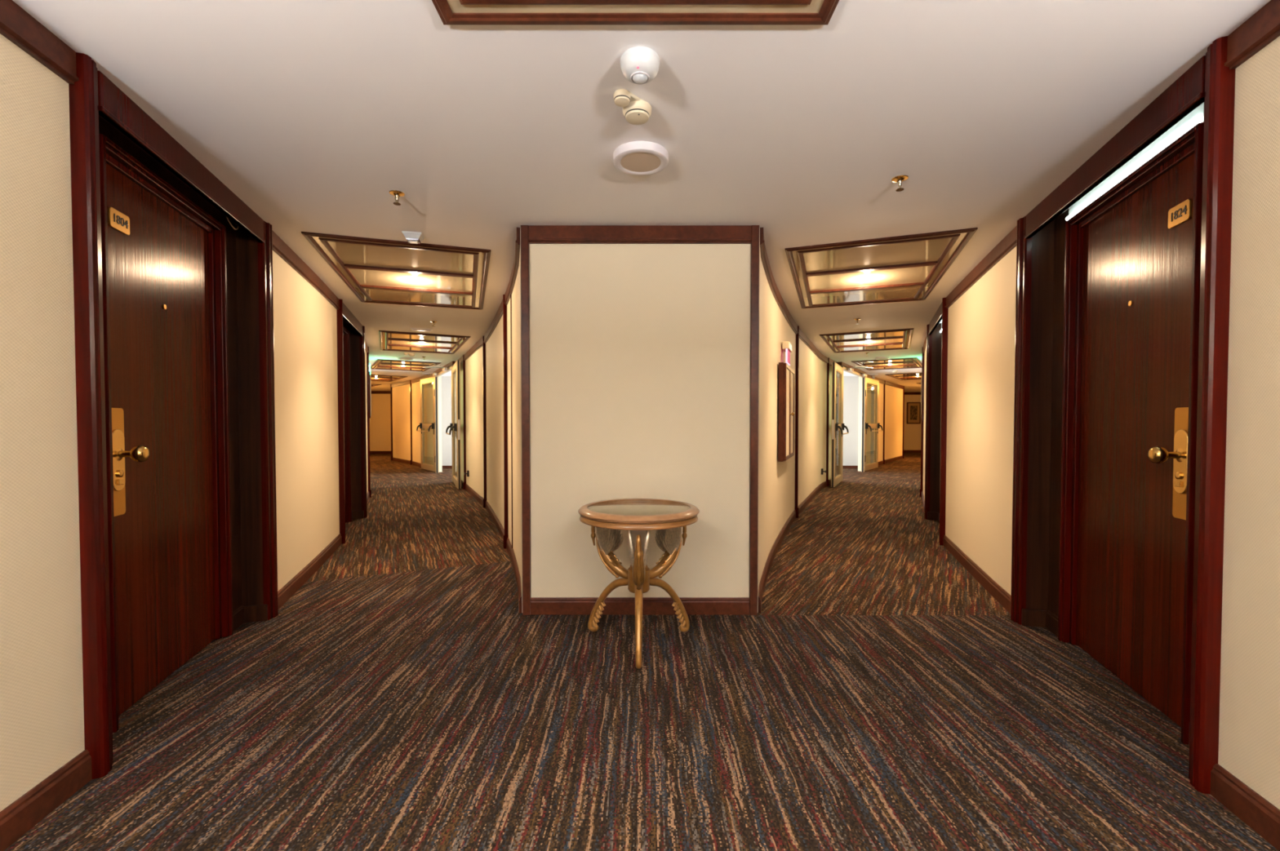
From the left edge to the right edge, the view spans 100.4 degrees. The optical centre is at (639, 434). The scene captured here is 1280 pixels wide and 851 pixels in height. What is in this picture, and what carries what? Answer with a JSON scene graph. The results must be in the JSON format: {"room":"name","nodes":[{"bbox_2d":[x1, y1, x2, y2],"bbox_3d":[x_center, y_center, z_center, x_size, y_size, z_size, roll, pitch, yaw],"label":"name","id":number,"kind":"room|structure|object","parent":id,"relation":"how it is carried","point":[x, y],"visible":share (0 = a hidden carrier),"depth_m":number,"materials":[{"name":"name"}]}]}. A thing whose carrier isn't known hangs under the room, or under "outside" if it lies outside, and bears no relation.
{"room":"hotel corridor","nodes":[
{"label":"hotel corridor","id":0,"kind":"room"},
{"bbox_2d":[0,33,84,812],"bbox_3d":[-1.614,0.009,-0.594,0.222,2.268,4.517,0,1,-3],"label":"wall","id":1,"kind":"structure","parent":0,"point":[42,710],"depth_m":1.52,"materials":[{"name":"paint"}]},
{"bbox_2d":[0,0,79,84],"bbox_3d":[-1.552,-1.075,-0.614,0.149,0.099,4.522,0,1,-3],"label":"trim","id":2,"kind":"structure","parent":1,"relation":"attached to","point":[17,25],"depth_m":1.51,"materials":[{"name":"brown wood"}]},
{"bbox_2d":[0,750,92,850],"bbox_3d":[-1.556,1.095,-0.566,0.140,0.097,4.520,0,1,-3],"label":"baseboard","id":3,"kind":"structure","parent":1,"relation":"attached to","point":[27,811],"depth_m":1.52,"materials":[{"name":"brown wood"}]},
{"bbox_2d":[98,115,263,612],"bbox_3d":[-2.026,-0.058,2.360,0.135,2.268,1.392,0,1,-16],"label":"wall","id":4,"kind":"structure","parent":0,"point":[242,249],"depth_m":2.99,"materials":[{"name":"brown wood"}]},
{"bbox_2d":[68,52,113,779],"bbox_3d":[-1.779,-0.043,1.695,0.128,2.268,0.084,0,1,-16],"label":"trim","id":5,"kind":"structure","parent":4,"relation":"attached to","point":[83,94],"depth_m":1.68,"materials":[{"name":"brown wood"}]},
{"bbox_2d":[106,163,215,715],"bbox_3d":[-2.062,0.015,2.363,0.146,2.107,0.858,0,1,-16],"label":"door","id":6,"kind":"structure","parent":4,"relation":"in","point":[159,289],"depth_m":2.30,"materials":[{"name":"brown wood"}]},
{"bbox_2d":[98,133,232,733],"bbox_3d":[-2.076,-0.002,2.358,0.077,2.156,0.940,0,1,-16],"label":"trim","id":7,"kind":"structure","parent":4,"relation":"attached to","point":[110,153],"depth_m":2.74,"materials":[{"name":"brown wood"}]},
{"bbox_2d":[97,70,265,243],"bbox_3d":[-1.941,-1.128,2.361,0.031,0.128,1.332,0,1,-16],"label":"trim","id":8,"kind":"structure","parent":4,"relation":"attached to","point":[115,107],"depth_m":2.11,"materials":[{"name":"brown wood"}]},
{"bbox_2d":[232,604,267,632],"bbox_3d":[-2.002,1.027,2.392,0.125,0.098,1.332,0,1,-16],"label":"baseboard","id":9,"kind":"structure","parent":4,"relation":"attached to","point":[259,613],"depth_m":3.01,"materials":[{"name":"brown wood"}]},
{"bbox_2d":[257,221,278,620],"bbox_3d":[-2.174,-0.073,3.054,0.128,2.268,0.084,0,1,-16],"label":"trim","id":10,"kind":"structure","parent":4,"relation":"attached to","point":[266,341],"depth_m":3.04,"materials":[{"name":"brown wood"}]},
{"bbox_2d":[272,250,339,591],"bbox_3d":[-2.524,-0.095,4.001,0.109,2.268,1.956,0,1,-19],"label":"wall","id":11,"kind":"structure","parent":0,"point":[305,322],"depth_m":3.80,"materials":[{"name":"paint"}]},
{"bbox_2d":[271,230,339,310],"bbox_3d":[-2.464,-1.179,3.997,0.035,0.099,1.957,0,1,-19],"label":"trim","id":12,"kind":"structure","parent":11,"relation":"attached to","point":[280,247],"depth_m":3.74,"materials":[{"name":"brown wood"}]},
{"bbox_2d":[277,533,342,609],"bbox_3d":[-2.468,0.990,4.045,0.026,0.097,1.957,0,1,-19],"label":"baseboard","id":13,"kind":"structure","parent":11,"relation":"attached to","point":[287,591],"depth_m":3.80,"materials":[{"name":"brown wood"}]},
{"bbox_2d":[342,319,361,511],"bbox_3d":[-3.114,-0.131,5.613,0.135,2.268,1.392,0,1,-20],"label":"wall","id":14,"kind":"structure","parent":0,"point":[354,338],"depth_m":6.24,"materials":[{"name":"brown wood"}]},
{"bbox_2d":[336,298,345,544],"bbox_3d":[-2.823,-0.117,4.966,0.128,2.268,0.084,0,1,-20],"label":"trim","id":15,"kind":"structure","parent":14,"relation":"attached to","point":[339,313],"depth_m":4.94,"materials":[{"name":"brown wood"}]},
{"bbox_2d":[342,326,351,523],"bbox_3d":[-3.164,-0.075,5.608,0.077,2.156,0.940,0,1,-20],"label":"trim","id":16,"kind":"structure","parent":14,"relation":"attached to","point":[345,333],"depth_m":6.02,"materials":[{"name":"brown wood"}]},
{"bbox_2d":[342,302,363,336],"bbox_3d":[-3.031,-1.202,5.619,0.031,0.128,1.332,0,1,-20],"label":"trim","id":17,"kind":"structure","parent":14,"relation":"attached to","point":[348,316],"depth_m":5.55,"materials":[{"name":"brown wood"}]},
{"bbox_2d":[351,511,364,519],"bbox_3d":[-3.091,0.953,5.646,0.125,0.098,1.332,0,1,-20],"label":"baseboard","id":18,"kind":"structure","parent":14,"relation":"attached to","point":[355,514],"depth_m":6.26,"materials":[{"name":"brown wood"}]},
{"bbox_2d":[360,325,367,518],"bbox_3d":[-3.309,-0.147,6.296,0.128,2.268,0.084,0,1,-20],"label":"trim","id":19,"kind":"structure","parent":14,"relation":"attached to","point":[362,362],"depth_m":6.29,"materials":[{"name":"brown wood"}]},
{"bbox_2d":[364,351,368,493],"bbox_3d":[-7.262,-0.297,12.934,0.647,2.268,15.394,-1,2,-33],"label":"wall","id":20,"kind":"structure","parent":0,"point":[365,351],"depth_m":7.82,"materials":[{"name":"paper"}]},
{"bbox_2d":[366,346,371,497],"bbox_3d":[-4.087,-0.186,8.025,0.052,2.268,0.061,-1,1,-28],"label":"trim","id":21,"kind":"structure","parent":20,"relation":"attached to","point":[367,353],"depth_m":8.01,"materials":[{"name":"brown wood"}]},
{"bbox_2d":[368,371,371,418],"bbox_3d":[-4.510,-0.646,8.864,0.066,0.750,0.700,-1,1,-28],"label":"upper cabinet","id":22,"kind":"object","parent":20,"relation":"attached to","point":[370,385],"visible":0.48,"depth_m":8.56,"materials":[{"name":"brown wood"}]},
{"bbox_2d":[369,394,391,451],"bbox_3d":[-10.100,-0.443,19.345,3.800,2.268,0.100,0,1,0],"label":"wall","id":23,"kind":"structure","parent":0,"point":[380,417],"depth_m":19.30,"materials":[{"name":"paint"}]},
{"bbox_2d":[391,375,442,472],"bbox_3d":[-5.906,-0.322,14.022,0.185,2.268,4.656,-1,2,-36],"label":"wall","id":24,"kind":"structure","parent":0,"point":[401,406],"depth_m":14.03,"materials":[{"name":"paint"}]},
{"bbox_2d":[391,457,421,467],"bbox_3d":[-5.953,0.764,14.011,0.102,0.097,4.648,-1,2,-36],"label":"baseboard","id":25,"kind":"structure","parent":24,"relation":"attached to","point":[405,461],"depth_m":14.67,"materials":[{"name":"brown wood"}]},
{"bbox_2d":[409,380,412,465],"bbox_3d":[-6.131,-0.328,14.287,0.052,2.268,0.061,-1,2,-36],"label":"trim","id":26,"kind":"structure","parent":24,"relation":"attached to","point":[411,460],"depth_m":14.27,"materials":[{"name":"brown wood"}]},
{"bbox_2d":[391,373,433,387],"bbox_3d":[-5.956,-1.406,13.959,0.111,0.099,4.648,-1,2,-36],"label":"trim","id":27,"kind":"structure","parent":24,"relation":"attached to","point":[417,380],"depth_m":14.15,"materials":[{"name":"brown wood"}]},
{"bbox_2d":[416,376,435,471],"bbox_3d":[-4.989,-0.243,12.447,0.180,2.158,1.179,-1,2,-38],"label":"door","id":28,"kind":"structure","parent":24,"relation":"in","point":[422,425],"depth_m":12.75,"materials":[{"name":"beige wood"}]},
{"bbox_2d":[435,377,437,472],"bbox_3d":[-4.564,-0.217,11.974,0.032,2.150,0.004,-1,1,-29],"label":"trim","id":29,"kind":"structure","parent":24,"relation":"attached to","point":[436,377],"depth_m":11.97,"materials":[{"name":"black"}]},
{"bbox_2d":[460,227,522,613],"bbox_3d":[-1.933,-0.155,6.648,0.309,2.268,7.461,-1,1,-22],"label":"wall","id":30,"kind":"structure","parent":0,"point":[494,345],"depth_m":5.69,"materials":[{"name":"paint"}]},
{"bbox_2d":[434,365,453,482],"bbox_3d":[-4.047,-0.221,11.044,0.070,2.200,2.202,-1,1,-29],"label":"trim","id":31,"kind":"structure","parent":30,"relation":"attached to","point":[449,369],"depth_m":11.96,"materials":[{"name":"beige wood"}]},
{"bbox_2d":[445,360,461,488],"bbox_3d":[-3.337,-0.176,9.493,0.178,2.158,1.267,-1,1,-23],"label":"door","id":32,"kind":"structure","parent":30,"relation":"in","point":[455,426],"depth_m":9.00,"materials":[{"name":"beige wood"}]},
{"bbox_2d":[462,355,466,489],"bbox_3d":[-2.965,-0.208,9.011,0.052,2.268,0.061,-1,1,-25],"label":"trim","id":33,"kind":"structure","parent":30,"relation":"attached to","point":[464,361],"depth_m":8.99,"materials":[{"name":"brown wood"}]},
{"bbox_2d":[482,336,486,508],"bbox_3d":[-2.054,-0.164,7.051,0.052,2.268,0.061,-1,1,-24],"label":"trim","id":34,"kind":"structure","parent":30,"relation":"attached to","point":[484,500],"depth_m":7.04,"materials":[{"name":"brown wood"}]},
{"bbox_2d":[457,227,519,364],"bbox_3d":[-1.992,-1.239,6.603,0.235,0.099,7.439,-1,1,-22],"label":"trim","id":35,"kind":"structure","parent":30,"relation":"attached to","point":[478,344],"depth_m":4.73,"materials":[{"name":"brown wood"}]},
{"bbox_2d":[461,480,521,613],"bbox_3d":[-1.988,0.931,6.653,0.226,0.097,7.439,-1,1,-22],"label":"baseboard","id":36,"kind":"structure","parent":30,"relation":"attached to","point":[479,499],"depth_m":5.05,"materials":[{"name":"brown wood"}]},
{"bbox_2d":[502,294,508,549],"bbox_3d":[-1.205,-0.113,4.783,0.052,2.268,0.061,0,1,-20],"label":"trim","id":37,"kind":"structure","parent":30,"relation":"attached to","point":[505,535],"depth_m":4.76,"materials":[{"name":"brown wood"}]},
{"bbox_2d":[510,294,512,548],"bbox_3d":[-1.046,-0.103,4.369,0.018,2.268,0.018,0,1,-19],"label":"trim","id":38,"kind":"structure","parent":30,"relation":"attached to","point":[510,295],"depth_m":4.36,"materials":[{"name":"brown wood"}]},
{"bbox_2d":[520,225,531,615],"bbox_3d":[-0.666,-0.076,3.169,0.045,2.268,0.140,0,1,0],"label":"trim","id":39,"kind":"structure","parent":30,"relation":"attached to","point":[525,246],"depth_m":3.10,"materials":[{"name":"brown wood"}]},
{"bbox_2d":[528,244,751,597],"bbox_3d":[0.000,-0.076,3.173,1.320,2.268,0.093,0,1,0],"label":"wall","id":40,"kind":"structure","parent":0,"point":[640,353],"depth_m":3.12,"materials":[{"name":"paint"}]},
{"bbox_2d":[528,225,751,244],"bbox_3d":[0.000,-1.159,3.088,1.290,0.099,0.026,0,1,0],"label":"trim","id":41,"kind":"structure","parent":40,"relation":"attached to","point":[538,234],"depth_m":3.08,"materials":[{"name":"brown wood"}]},
{"bbox_2d":[530,597,749,614],"bbox_3d":[0.000,1.010,3.142,1.290,0.097,0.017,0,1,0],"label":"baseboard","id":42,"kind":"structure","parent":40,"relation":"attached to","point":[539,606],"depth_m":3.13,"materials":[{"name":"brown wood"}]},
{"bbox_2d":[4,453,1278,850],"bbox_3d":[0.500,0.914,9.523,25.000,0.001,25.000,0,1,0],"label":"floor","id":43,"kind":"structure","parent":0,"point":[877,697],"depth_m":2.01,"materials":[{"name":"carpet"}]},
{"bbox_2d":[577,498,699,669],"bbox_3d":[-0.006,0.717,2.729,0.616,0.704,0.616,0,1,16],"label":"pedestal table","id":44,"kind":"object","parent":43,"relation":"on","point":[610,517],"visible":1,"depth_m":2.75,"materials":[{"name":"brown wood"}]},
{"bbox_2d":[12,0,1271,392],"bbox_3d":[0.500,-1.392,9.421,26.000,0.080,25.100,0,1,0],"label":"ceiling","id":45,"kind":"structure","parent":0,"point":[310,113],"depth_m":1.97,"materials":[{"name":"white paint"}]},
{"bbox_2d":[370,374,408,382],"bbox_3d":[-6.720,-1.436,13.591,1.090,0.021,1.910,-1,2,-36],"label":"ceiling light panel","id":46,"kind":"object","parent":45,"relation":"attached to","point":[373,377],"visible":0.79,"depth_m":13.48,"materials":[{"name":"brown wood"}]},
{"bbox_2d":[301,231,490,310],"bbox_3d":[-1.795,-1.224,4.253,1.090,0.021,1.910,0,1,-18],"label":"ceiling light panel","id":47,"kind":"object","parent":45,"relation":"attached to","point":[376,271],"visible":1,"depth_m":3.95,"materials":[{"name":"brown wood"}]},
{"bbox_2d":[388,190,404,205],"bbox_3d":[-1.207,-1.172,2.649,0.072,0.053,0.072,0,1,0],"label":"sprinkler","id":48,"kind":"object","parent":45,"relation":"attached to","point":[394,193],"visible":1,"depth_m":2.64,"materials":[{"name":"gold metal"}]},
{"bbox_2d":[370,359,441,371],"bbox_3d":[-4.735,-1.370,10.672,1.090,0.021,1.910,-1,2,-31],"label":"ceiling light panel","id":49,"kind":"object","parent":45,"relation":"attached to","point":[380,364],"visible":0.95,"depth_m":10.52,"materials":[{"name":"gold metal"}]},
{"bbox_2d":[401,231,424,244],"bbox_3d":[-1.372,-1.188,3.229,0.112,0.048,0.100,0,1,-12],"label":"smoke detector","id":50,"kind":"object","parent":45,"relation":"attached to","point":[415,237],"visible":1,"depth_m":3.20,"materials":[{"name":"grey plastic"}]},
{"bbox_2d":[378,330,471,354],"bbox_3d":[-3.140,-1.302,7.672,1.090,0.021,1.910,-1,1,-25],"label":"ceiling light panel","id":51,"kind":"object","parent":45,"relation":"attached to","point":[399,341],"visible":1,"depth_m":7.50,"materials":[{"name":"brown wood"}]},
{"bbox_2d":[613,88,651,124],"bbox_3d":[-0.035,-1.157,1.897,0.171,0.048,0.104,-1,2,-42],"label":"smoke detector","id":52,"kind":"object","parent":45,"relation":"attached to","point":[636,111],"visible":1,"depth_m":1.88,"materials":[{"name":"beige plastic"}]},
{"bbox_2d":[431,0,839,25],"bbox_3d":[-0.012,-1.141,0.559,1.090,0.021,1.910,0,1,0],"label":"ceiling light panel","id":53,"kind":"object","parent":45,"relation":"attached to","point":[451,12],"visible":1,"depth_m":1.47,"materials":[{"name":"brown wood"}]},
{"bbox_2d":[620,46,659,84],"bbox_3d":[0.000,-1.142,1.675,0.124,0.068,0.124,0,1,0],"label":"detector","id":54,"kind":"object","parent":45,"relation":"attached to","point":[639,65],"visible":1,"depth_m":1.64,"materials":[{"name":"grey plastic"}]},
{"bbox_2d":[613,141,668,175],"bbox_3d":[0.003,-1.173,2.274,0.236,0.034,0.236,0,1,0],"label":"recessed light","id":55,"kind":"object","parent":45,"relation":"in","point":[635,157],"visible":1,"depth_m":2.24,"materials":[{"name":"white plastic"}]},
{"bbox_2d":[620,152,661,172],"bbox_3d":[0.003,-1.164,2.274,0.174,0.011,0.174,0,1,0],"label":"diffuser","id":56,"kind":"object","parent":55,"relation":"attached to","point":[629,162],"depth_m":2.27,"materials":[{"name":"beige plastic"}]},
{"bbox_2d":[819,328,914,352],"bbox_3d":[3.221,-1.298,7.524,1.090,0.021,1.910,1,1,25],"label":"ceiling light panel","id":57,"kind":"object","parent":45,"relation":"attached to","point":[899,339],"visible":1,"depth_m":7.35,"materials":[{"name":"brown wood"}]},
{"bbox_2d":[784,227,977,308],"bbox_3d":[1.785,-1.223,4.195,1.090,0.021,1.910,0,1,20],"label":"ceiling light panel","id":58,"kind":"object","parent":45,"relation":"attached to","point":[906,268],"visible":1,"depth_m":3.89,"materials":[{"name":"brown wood"}]},
{"bbox_2d":[851,357,921,370],"bbox_3d":[4.880,-1.364,10.412,1.090,0.021,1.910,1,2,32],"label":"ceiling light panel","id":59,"kind":"object","parent":45,"relation":"attached to","point":[911,362],"visible":0.94,"depth_m":10.23,"materials":[{"name":"brown wood"}]},
{"bbox_2d":[891,175,908,191],"bbox_3d":[1.213,-1.168,2.489,0.072,0.053,0.072,0,1,-17],"label":"sprinkler","id":60,"kind":"object","parent":45,"relation":"attached to","point":[900,179],"visible":1,"depth_m":2.48,"materials":[{"name":"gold metal"}]},
{"bbox_2d":[885,373,921,380],"bbox_3d":[6.800,-1.424,13.071,1.090,0.021,1.910,1,2,36],"label":"ceiling light panel","id":61,"kind":"object","parent":45,"relation":"attached to","point":[908,376],"visible":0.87,"depth_m":12.96,"materials":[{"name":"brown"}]},
{"bbox_2d":[441,376,874,466],"bbox_3d":[0.275,-0.302,13.146,10.950,2.268,0.100,0,1,0],"label":"wall","id":62,"kind":"structure","parent":0,"point":[851,384],"depth_m":13.10,"materials":[{"name":"grey paint"}]},
{"bbox_2d":[757,227,831,613],"bbox_3d":[2.085,-0.157,6.726,0.321,2.268,7.718,1,1,23],"label":"wall","id":63,"kind":"structure","parent":0,"point":[776,479],"depth_m":5.02,"materials":[{"name":"paint"}]},
{"bbox_2d":[748,225,759,615],"bbox_3d":[0.666,-0.076,3.169,0.045,2.268,0.140,0,1,0],"label":"trim","id":64,"kind":"structure","parent":63,"relation":"attached to","point":[754,246],"depth_m":3.10,"materials":[{"name":"brown wood"}]},
{"bbox_2d":[777,362,794,462],"bbox_3d":[1.423,-0.208,5.096,0.100,0.875,0.860,0,1,21],"label":"upper cabinet","id":65,"kind":"object","parent":63,"relation":"attached to","point":[786,374],"visible":1,"depth_m":4.72,"materials":[{"name":"brown wood"}]},
{"bbox_2d":[782,341,791,365],"bbox_3d":[1.402,-0.771,5.081,0.063,0.199,0.280,0,1,21],"label":"illuminated sign","id":66,"kind":"object","parent":63,"relation":"attached to","point":[786,345],"visible":0.98,"depth_m":4.96,"materials":[{"name":"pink plastic"}]},
{"bbox_2d":[758,479,831,613],"bbox_3d":[2.139,0.929,6.729,0.238,0.097,7.688,1,1,23],"label":"baseboard","id":67,"kind":"structure","parent":63,"relation":"attached to","point":[804,504],"depth_m":4.88,"materials":[{"name":"brown wood"}]},
{"bbox_2d":[794,325,799,518],"bbox_3d":[1.861,-0.147,6.322,0.052,2.268,0.061,1,1,23],"label":"trim","id":68,"kind":"structure","parent":63,"relation":"attached to","point":[797,508],"depth_m":6.30,"materials":[{"name":"brown wood"}]},
{"bbox_2d":[760,227,837,365],"bbox_3d":[2.143,-1.240,6.678,0.247,0.099,7.687,1,1,23],"label":"trim","id":69,"kind":"structure","parent":63,"relation":"attached to","point":[772,285],"depth_m":4.80,"materials":[{"name":"brown wood"}]},
{"bbox_2d":[826,357,829,486],"bbox_3d":[3.313,-0.217,9.409,0.052,2.268,0.061,1,2,31],"label":"trim","id":70,"kind":"structure","parent":63,"relation":"attached to","point":[828,364],"depth_m":9.39,"materials":[{"name":"brown wood"}]},
{"bbox_2d":[831,362,848,487],"bbox_3d":[3.645,-0.181,9.679,0.178,2.158,1.153,1,1,27],"label":"door","id":71,"kind":"structure","parent":63,"relation":"in","point":[837,433],"depth_m":9.57,"materials":[{"name":"beige wood"}]},
{"bbox_2d":[840,366,865,481],"bbox_3d":[4.478,-0.224,11.205,0.070,2.200,2.380,1,2,32],"label":"trim","id":72,"kind":"structure","parent":63,"relation":"attached to","point":[844,369],"depth_m":12.15,"materials":[{"name":"white wood"}]},
{"bbox_2d":[837,361,867,376],"bbox_3d":[4.468,-1.358,11.165,0.100,0.068,2.705,1,2,32],"label":"lintel","id":73,"kind":"object","parent":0,"point":[841,364],"visible":0.57,"depth_m":10.57,"materials":[{"name":"brown wood"}]},
{"bbox_2d":[857,377,902,471],"bbox_3d":[6.627,-0.334,14.550,0.154,2.268,5.404,1,2,35],"label":"wall","id":74,"kind":"structure","parent":0,"point":[893,396],"depth_m":14.81,"materials":[{"name":"paint"}]},
{"bbox_2d":[862,377,864,471],"bbox_3d":[5.093,-0.221,12.181,0.032,2.150,0.004,1,2,32],"label":"trim","id":75,"kind":"structure","parent":74,"relation":"attached to","point":[863,378],"depth_m":12.18,"materials":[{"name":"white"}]},
{"bbox_2d":[864,377,883,471],"bbox_3d":[5.570,-0.250,12.723,0.180,2.158,1.347,1,2,37],"label":"door","id":76,"kind":"structure","parent":74,"relation":"in","point":[870,381],"depth_m":13.04,"materials":[{"name":"beige wood"}]},
{"bbox_2d":[882,383,884,464],"bbox_3d":[6.631,-0.333,14.487,0.052,2.268,0.061,1,2,35],"label":"trim","id":77,"kind":"structure","parent":74,"relation":"attached to","point":[883,460],"depth_m":14.47,"materials":[{"name":"brown wood"}]},
{"bbox_2d":[866,374,903,389],"bbox_3d":[6.678,-1.418,14.490,0.080,0.099,5.399,1,2,35],"label":"trim","id":78,"kind":"structure","parent":74,"relation":"attached to","point":[881,381],"depth_m":14.73,"materials":[{"name":"brown wood"}]},
{"bbox_2d":[878,455,902,466],"bbox_3d":[6.675,0.752,14.541,0.071,0.097,5.399,1,2,35],"label":"baseboard","id":79,"kind":"structure","parent":74,"relation":"attached to","point":[898,458],"depth_m":15.29,"materials":[{"name":"brown wood"}]},
{"bbox_2d":[903,395,921,450],"bbox_3d":[11.150,-0.459,20.045,4.100,2.268,0.100,0,1,0],"label":"wall","id":80,"kind":"structure","parent":0,"point":[912,432],"depth_m":20.00,"materials":[{"name":"paint"}]},
{"bbox_2d":[906,402,920,423],"bbox_3d":[10.250,-0.808,19.970,0.520,0.810,0.030,0,1,0],"label":"framed picture","id":81,"kind":"object","parent":80,"relation":"attached to","point":[913,409],"visible":0.98,"depth_m":19.97,"materials":[{"name":"brown wood"}]},
{"bbox_2d":[922,346,926,500],"bbox_3d":[7.992,-0.304,13.224,0.574,2.268,16.725,1,2,35],"label":"wall","id":82,"kind":"structure","parent":0,"point":[925,353],"depth_m":7.58,"materials":[{"name":"paper"}]},
{"bbox_2d":[920,346,924,497],"bbox_3d":[4.282,-0.188,8.085,0.052,2.268,0.061,1,1,29],"label":"trim","id":83,"kind":"structure","parent":82,"relation":"attached to","point":[922,357],"depth_m":8.07,"materials":[{"name":"brown wood"}]},
{"bbox_2d":[929,323,941,512],"bbox_3d":[3.163,-0.130,5.532,0.135,2.268,1.392,1,1,23],"label":"wall","id":84,"kind":"structure","parent":0,"point":[936,335],"depth_m":6.15,"materials":[{"name":"brown wood"}]},
{"bbox_2d":[924,324,932,519],"bbox_3d":[3.396,-0.145,6.203,0.128,2.268,0.084,1,1,23],"label":"trim","id":85,"kind":"structure","parent":84,"relation":"attached to","point":[928,379],"depth_m":6.19,"materials":[{"name":"brown wood"}]},
{"bbox_2d":[927,511,939,521],"bbox_3d":[3.140,0.955,5.567,0.125,0.098,1.332,1,1,23],"label":"baseboard","id":86,"kind":"structure","parent":84,"relation":"attached to","point":[931,516],"depth_m":6.17,"materials":[{"name":"brown wood"}]},
{"bbox_2d":[928,302,942,335],"bbox_3d":[3.081,-1.200,5.543,0.031,0.128,1.332,1,1,23],"label":"trim","id":87,"kind":"structure","parent":84,"relation":"attached to","point":[937,317],"depth_m":5.50,"materials":[{"name":"brown wood"}]},
{"bbox_2d":[938,297,948,545],"bbox_3d":[2.835,-0.115,4.903,0.128,2.268,0.084,1,1,23],"label":"trim","id":88,"kind":"structure","parent":84,"relation":"attached to","point":[944,311],"depth_m":4.88,"materials":[{"name":"brown wood"}]},
{"bbox_2d":[945,246,1016,595],"bbox_3d":[2.532,-0.093,3.935,0.106,2.268,1.968,0,1,19],"label":"wall","id":89,"kind":"structure","parent":0,"point":[981,322],"depth_m":3.73,"materials":[{"name":"paint"}]},
{"bbox_2d":[942,535,1011,614],"bbox_3d":[2.476,0.992,3.978,0.023,0.097,1.968,0,1,19],"label":"baseboard","id":90,"kind":"structure","parent":89,"relation":"attached to","point":[996,591],"depth_m":3.73,"materials":[{"name":"brown wood"}]},
{"bbox_2d":[945,225,1017,308],"bbox_3d":[2.472,-1.178,3.930,0.032,0.099,1.968,0,1,19],"label":"trim","id":91,"kind":"structure","parent":89,"relation":"attached to","point":[1008,243],"depth_m":3.67,"materials":[{"name":"brown wood"}]},
{"bbox_2d":[1026,208,1068,617],"bbox_3d":[2.027,-0.056,2.290,0.135,2.268,1.392,0,1,16],"label":"wall","id":92,"kind":"structure","parent":0,"point":[1048,245],"depth_m":2.92,"materials":[{"name":"brown wood"}]},
{"bbox_2d":[1010,216,1031,625],"bbox_3d":[2.177,-0.072,2.983,0.128,2.268,0.084,0,1,16],"label":"trim","id":93,"kind":"structure","parent":92,"relation":"attached to","point":[1024,246],"depth_m":2.97,"materials":[{"name":"brown wood"}]},
{"bbox_2d":[1021,608,1190,758],"bbox_3d":[2.003,1.029,2.321,0.125,0.098,1.332,0,1,16],"label":"baseboard","id":94,"kind":"structure","parent":92,"relation":"attached to","point":[1033,618],"depth_m":2.94,"materials":[{"name":"brown wood"}]},
{"bbox_2d":[1024,55,1205,239],"bbox_3d":[1.942,-1.126,2.290,0.031,0.128,1.332,0,1,16],"label":"trim","id":95,"kind":"structure","parent":92,"relation":"attached to","point":[1185,94],"depth_m":2.03,"materials":[{"name":"brown wood"}]},
{"bbox_2d":[1057,122,1204,745],"bbox_3d":[2.078,0.000,2.288,0.077,2.156,0.940,0,1,16],"label":"trim","id":96,"kind":"structure","parent":92,"relation":"attached to","point":[1191,142],"depth_m":2.53,"materials":[{"name":"brown wood"}]},
{"bbox_2d":[1075,153,1194,727],"bbox_3d":[2.064,0.017,2.292,0.146,2.107,0.858,0,1,16],"label":"door","id":97,"kind":"structure","parent":92,"relation":"in","point":[1137,262],"depth_m":2.22,"materials":[{"name":"brown wood"}]},
{"bbox_2d":[1065,102,1204,220],"bbox_3d":[2.053,-1.131,2.269,0.028,0.105,0.938,0,1,16],"label":"strip light","id":98,"kind":"object","parent":92,"relation":"attached to","point":[1195,117],"visible":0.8,"depth_m":2.13,"materials":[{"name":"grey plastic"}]},
{"bbox_2d":[1188,35,1235,795],"bbox_3d":[1.779,-0.041,1.625,0.128,2.268,0.084,0,1,16],"label":"trim","id":99,"kind":"structure","parent":92,"relation":"attached to","point":[1220,80],"depth_m":1.60,"materials":[{"name":"brown wood"}]},
{"bbox_2d":[1217,35,1279,809],"bbox_3d":[1.615,0.010,-0.627,0.218,2.268,4.452,0,1,3],"label":"wall","id":100,"kind":"structure","parent":0,"point":[1249,725],"depth_m":1.50,"materials":[{"name":"paint"}]},
{"bbox_2d":[1210,764,1279,850],"bbox_3d":[1.557,1.095,-0.598,0.136,0.097,4.456,0,1,3],"label":"baseboard","id":101,"kind":"structure","parent":100,"relation":"attached to","point":[1256,812],"depth_m":1.50,"materials":[{"name":"brown wood"}]},
{"bbox_2d":[1224,0,1279,69],"bbox_3d":[1.553,-1.074,-0.647,0.145,0.099,4.458,0,1,3],"label":"trim","id":102,"kind":"structure","parent":100,"relation":"attached to","point":[1261,28],"depth_m":1.49,"materials":[{"name":"brown wood"}]},
{"bbox_3d":[-7.782,-0.404,17.628,1.037,2.268,3.585,0,1,0],"label":"wall","id":103,"kind":"structure","parent":0,"visible":0},
{"bbox_2d":[390,384,392,461],"bbox_3d":[-7.372,-0.363,15.826,0.052,2.268,0.076,-1,2,-39],"label":"trim","id":104,"kind":"structure","parent":103,"relation":"attached to","point":[390,384],"depth_m":15.81,"materials":[{"name":"brown wood"}]},
{"bbox_3d":[8.672,-0.422,18.419,1.056,2.268,3.407,0,1,0],"label":"wall","id":105,"kind":"structure","parent":0,"visible":0},
{"bbox_2d":[902,386,904,458],"bbox_3d":[8.253,-0.383,16.707,0.052,2.268,0.076,1,2,34],"label":"trim","id":106,"kind":"structure","parent":105,"relation":"attached to","point":[903,455],"depth_m":16.68,"materials":[{"name":"brown wood"}]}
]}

